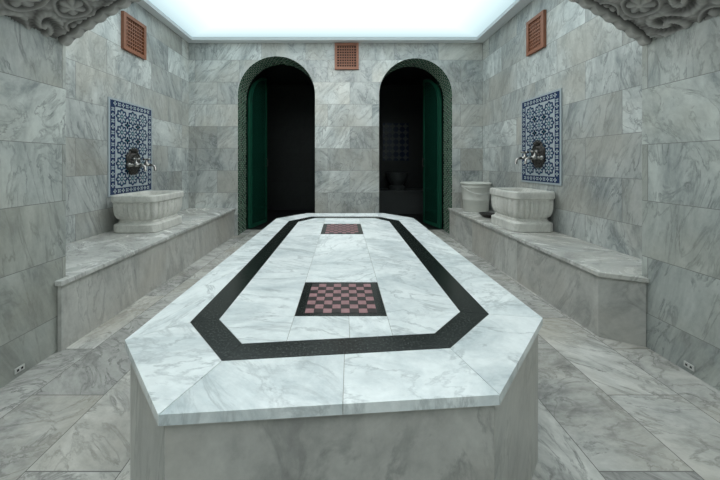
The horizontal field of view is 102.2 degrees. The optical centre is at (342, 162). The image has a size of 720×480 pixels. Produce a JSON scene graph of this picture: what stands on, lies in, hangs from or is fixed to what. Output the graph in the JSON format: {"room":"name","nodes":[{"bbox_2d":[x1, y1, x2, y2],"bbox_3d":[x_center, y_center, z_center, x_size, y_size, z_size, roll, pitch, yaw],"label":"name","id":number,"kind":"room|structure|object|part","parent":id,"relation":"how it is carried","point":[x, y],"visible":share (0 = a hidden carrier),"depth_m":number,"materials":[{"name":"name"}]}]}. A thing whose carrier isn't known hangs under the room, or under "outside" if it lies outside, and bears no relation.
{"room":"spa","nodes":[
{"label":"spa","id":0,"kind":"room"},
{"bbox_2d":[0,16,65,387],"bbox_3d":[-1.950,-0.453,-0.405,0.860,2.905,3.990,0,0,0],"label":"wall","id":1,"kind":"structure","parent":0,"point":[32,63],"depth_m":1.41,"materials":[{"name":"grey stone"}]},
{"bbox_2d":[14,363,24,374],"bbox_3d":[-1.516,0.966,1.360,0.006,0.024,0.040,0,0,0],"label":"wall outlet","id":2,"kind":"object","parent":1,"relation":"attached to","point":[21,367],"visible":1,"depth_m":1.36,"materials":[{"name":"white plastic"}]},
{"bbox_2d":[66,2,188,243],"bbox_3d":[-2.255,-0.452,2.795,0.250,2.905,2.410,0,0,0],"label":"wall","id":3,"kind":"structure","parent":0,"point":[97,67],"depth_m":2.67,"materials":[{"name":"stone"}]},
{"bbox_2d":[107,97,151,196],"bbox_3d":[-2.122,-0.145,2.920,0.014,0.910,0.600,0,0,0],"label":"decorative tile panel","id":4,"kind":"object","parent":3,"relation":"attached to","point":[129,125],"visible":0.9,"depth_m":2.83,"materials":[{"name":"blue tile"}]},
{"bbox_2d":[126,147,156,174],"bbox_3d":[-2.019,-0.021,2.920,0.191,0.280,0.224,0,0,0],"label":"faucet","id":5,"kind":"object","parent":4,"relation":"attached to","point":[133,159],"visible":1,"depth_m":2.88,"materials":[{"name":"metal"}]},
{"bbox_3d":[-2.090,-0.010,2.920,0.048,0.257,0.197,0,0,0],"label":"rosette plate","id":6,"kind":"part","parent":5,"relation":"part of","materials":[{"name":"brown metal"}]},
{"bbox_2d":[127,158,146,170],"bbox_3d":[-2.014,0.016,2.845,0.181,0.129,0.074,0,0,0],"label":"tap","id":7,"kind":"object","parent":5,"relation":"on","point":[132,163],"depth_m":2.84,"materials":[{"name":"metal"}]},
{"bbox_2d":[139,158,156,170],"bbox_3d":[-2.014,0.016,2.995,0.181,0.129,0.074,0,0,0],"label":"tap","id":8,"kind":"object","parent":5,"relation":"on","point":[146,163],"depth_m":2.98,"materials":[{"name":"metal"}]},
{"bbox_2d":[121,11,146,59],"bbox_3d":[-2.115,-1.280,2.940,0.029,0.360,0.320,0,0,0],"label":"air vent","id":9,"kind":"object","parent":3,"relation":"in","point":[133,32],"visible":1,"depth_m":2.92,"materials":[{"name":"orange wood"}]},
{"bbox_2d":[136,0,532,42],"bbox_3d":[-0.100,-1.780,0.800,4.060,0.250,6.400,0,0,0],"label":"ceiling","id":10,"kind":"structure","parent":0,"point":[517,6],"depth_m":3.90,"materials":[{"name":"white paint"}]},
{"bbox_2d":[148,0,515,36],"bbox_3d":[-0.115,-1.715,2.850,3.830,0.040,2.100,0,0,0],"label":"ceiling light panel","id":11,"kind":"object","parent":10,"relation":"in","point":[199,18],"depth_m":3.38,"materials":[{"name":"white plastic"}]},
{"bbox_2d":[189,43,482,235],"bbox_3d":[-0.100,-0.453,4.170,4.560,2.905,0.340,0,0,0],"label":"wall","id":12,"kind":"structure","parent":0,"point":[346,101],"depth_m":4.00,"materials":[{"name":"stone"}]},
{"bbox_2d":[252,81,264,223],"bbox_3d":[-1.355,-0.211,4.622,0.042,2.278,0.400,0,0,14],"label":"door","id":13,"kind":"structure","parent":12,"relation":"in","point":[258,99],"depth_m":4.60,"materials":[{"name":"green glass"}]},
{"bbox_2d":[238,56,312,234],"bbox_3d":[-0.917,-0.235,4.168,1.062,2.471,0.344,0,0,0],"label":"trim","id":14,"kind":"structure","parent":12,"relation":"attached to","point":[257,67],"depth_m":4.15,"materials":[{"name":"green tile"}]},
{"bbox_2d":[335,43,358,69],"bbox_3d":[0.050,-1.465,3.985,0.330,0.360,0.029,0,0,0],"label":"air vent","id":15,"kind":"object","parent":12,"relation":"in","point":[346,54],"visible":1,"depth_m":3.98,"materials":[{"name":"orange wood"}]},
{"bbox_2d":[382,58,451,233],"bbox_3d":[1.000,-0.222,4.168,1.006,2.443,0.344,0,0,0],"label":"trim","id":16,"kind":"structure","parent":12,"relation":"attached to","point":[433,69],"depth_m":4.17,"materials":[{"name":"green tile"}]},
{"bbox_2d":[425,82,436,223],"bbox_3d":[1.414,-0.196,4.608,0.042,2.248,0.370,0,0,-14],"label":"door","id":17,"kind":"structure","parent":12,"relation":"in","point":[430,92],"depth_m":4.61,"materials":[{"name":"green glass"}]},
{"bbox_2d":[246,86,442,209],"bbox_3d":[-0.100,-0.453,6.239,4.660,2.905,0.122,0,0,0],"label":"wall","id":18,"kind":"structure","parent":0,"point":[290,109],"depth_m":6.20,"materials":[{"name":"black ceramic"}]},
{"bbox_3d":[1.125,-0.450,6.189,0.550,0.800,0.021,0,0,0],"label":"tile panel","id":19,"kind":"part","parent":18,"relation":"part of","materials":[{"name":"tile"}]},
{"bbox_2d":[249,65,439,85],"bbox_3d":[-0.100,-1.705,5.320,4.860,0.100,1.960,0,0,0],"label":"ceiling","id":20,"kind":"structure","parent":0,"point":[276,75],"depth_m":5.61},
{"bbox_2d":[0,210,719,479],"bbox_3d":[-0.100,1.075,1.850,4.860,0.150,8.900,0,0,0],"label":"floor","id":21,"kind":"structure","parent":0,"point":[608,409],"depth_m":1.20,"materials":[{"name":"stone"}]},
{"bbox_2d":[55,208,235,350],"bbox_3d":[-1.802,0.810,2.761,0.651,0.380,2.477,0,0,0],"label":"bench","id":22,"kind":"object","parent":21,"relation":"on","point":[108,272],"visible":0.63,"depth_m":2.10,"materials":[{"name":"grey stone"}]},
{"bbox_2d":[111,190,183,232],"bbox_3d":[-1.860,0.454,2.800,0.433,0.330,0.515,0,0,0],"label":"basin","id":23,"kind":"object","parent":22,"relation":"on","point":[152,211],"visible":1,"depth_m":2.58,"materials":[{"name":"white stone"}]},
{"bbox_2d":[248,78,266,228],"bbox_3d":[-1.355,-0.211,4.622,0.036,2.398,0.520,0,0,14],"label":"frame","id":24,"kind":"object","parent":21,"relation":"on","point":[250,95],"visible":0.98,"depth_m":4.41,"materials":[{"name":"green wood"}]},
{"bbox_2d":[125,213,542,479],"bbox_3d":[0.015,0.759,1.804,1.311,0.481,2.410,0,0,0],"label":"platform","id":25,"kind":"object","parent":21,"relation":"on","point":[326,346],"visible":1,"depth_m":0.77,"materials":[{"name":"white stone"}]},
{"bbox_2d":[379,188,422,213],"bbox_3d":[1.020,0.770,5.925,1.760,0.460,0.530,0,0,0],"label":"bench","id":26,"kind":"object","parent":21,"relation":"on","point":[409,200],"visible":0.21,"depth_m":5.70,"materials":[{"name":"grey stone"}]},
{"bbox_2d":[386,172,407,189],"bbox_3d":[1.100,0.369,5.930,0.460,0.340,0.460,0,0,0],"label":"basin","id":27,"kind":"object","parent":26,"relation":"on","point":[396,179],"visible":0.98,"depth_m":5.78,"materials":[{"name":"grey stone"}]},
{"bbox_2d":[423,79,441,228],"bbox_3d":[1.414,-0.196,4.608,0.036,2.368,0.490,0,0,-14],"label":"frame","id":28,"kind":"object","parent":21,"relation":"on","point":[439,98],"visible":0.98,"depth_m":4.40,"materials":[{"name":"green wood"}]},
{"bbox_2d":[448,208,648,346],"bbox_3d":[1.690,0.810,2.779,0.476,0.380,2.441,0,0,0],"label":"bench","id":29,"kind":"object","parent":21,"relation":"on","point":[602,289],"visible":0.68,"depth_m":1.94,"materials":[{"name":"grey stone"}]},
{"bbox_2d":[460,181,492,211],"bbox_3d":[1.730,0.435,3.776,0.388,0.367,0.383,0,0,0],"label":"plastic bucket","id":30,"kind":"object","parent":29,"relation":"on","point":[475,195],"visible":0.96,"depth_m":3.64,"materials":[{"name":"white plastic"}]},
{"bbox_2d":[479,212,494,217],"bbox_3d":[1.660,0.598,3.310,0.206,0.043,0.206,0,0,0],"label":"metal bowl","id":31,"kind":"object","parent":29,"relation":"on","point":[484,214],"visible":0.76,"depth_m":3.36,"materials":[{"name":"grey metal"}]},
{"bbox_2d":[490,188,554,231],"bbox_3d":[1.720,0.439,2.820,0.402,0.360,0.494,0,0,0],"label":"basin","id":32,"kind":"object","parent":29,"relation":"on","point":[516,209],"visible":1,"depth_m":2.61,"materials":[{"name":"white stone"}]},
{"bbox_2d":[0,0,719,45],"bbox_3d":[0.065,-1.272,1.218,3.185,1.267,0.735,0,0,0],"label":"stone arch","id":33,"kind":"object","parent":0,"point":[642,21],"visible":1,"depth_m":1.46,"materials":[{"name":"stone"}]},
{"bbox_2d":[483,0,641,258],"bbox_3d":[2.055,-0.452,2.800,0.250,2.905,2.400,0,0,0],"label":"wall","id":34,"kind":"structure","parent":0,"point":[597,68],"depth_m":2.37,"materials":[{"name":"stone"}]},
{"bbox_2d":[526,10,545,56],"bbox_3d":[1.915,-1.280,2.880,0.029,0.350,0.260,0,0,0],"label":"air vent","id":35,"kind":"object","parent":34,"relation":"in","point":[536,26],"visible":1,"depth_m":2.87,"materials":[{"name":"orange wood"}]},
{"bbox_2d":[521,88,561,185],"bbox_3d":[1.922,-0.230,2.835,0.014,0.860,0.570,0,0,0],"label":"decorative tile panel","id":36,"kind":"object","parent":34,"relation":"attached to","point":[541,115],"visible":0.92,"depth_m":2.76,"materials":[{"name":"blue tile"}]},
{"bbox_2d":[515,139,544,167],"bbox_3d":[1.819,-0.091,2.840,0.191,0.280,0.224,0,0,0],"label":"faucet","id":37,"kind":"object","parent":36,"relation":"attached to","point":[537,157],"visible":1,"depth_m":2.80,"materials":[{"name":"metal"}]},
{"bbox_2d":[515,151,532,163],"bbox_3d":[1.814,-0.054,2.915,0.181,0.129,0.074,0,0,0],"label":"tap","id":38,"kind":"object","parent":37,"relation":"on","point":[524,156],"depth_m":2.91,"materials":[{"name":"metal"}]},
{"bbox_2d":[524,150,544,163],"bbox_3d":[1.814,-0.054,2.765,0.181,0.129,0.074,0,0,0],"label":"tap","id":39,"kind":"object","parent":37,"relation":"on","point":[539,155],"depth_m":2.76,"materials":[{"name":"metal"}]},
{"bbox_3d":[1.890,-0.080,2.840,0.048,0.257,0.197,0,0,0],"label":"rosette plate","id":40,"kind":"part","parent":37,"relation":"part of","materials":[{"name":"brown metal"}]},
{"bbox_2d":[642,15,719,390],"bbox_3d":[1.915,-0.453,-0.400,0.530,2.905,4.000,0,0,0],"label":"wall","id":41,"kind":"structure","parent":0,"point":[681,69],"depth_m":1.41,"materials":[{"name":"grey stone"}]},
{"bbox_2d":[684,361,694,371],"bbox_3d":[1.646,0.966,1.380,0.006,0.024,0.040,0,0,0],"label":"wall outlet","id":42,"kind":"object","parent":41,"relation":"attached to","point":[686,364],"visible":1,"depth_m":1.38,"materials":[{"name":"white plastic"}]}
]}

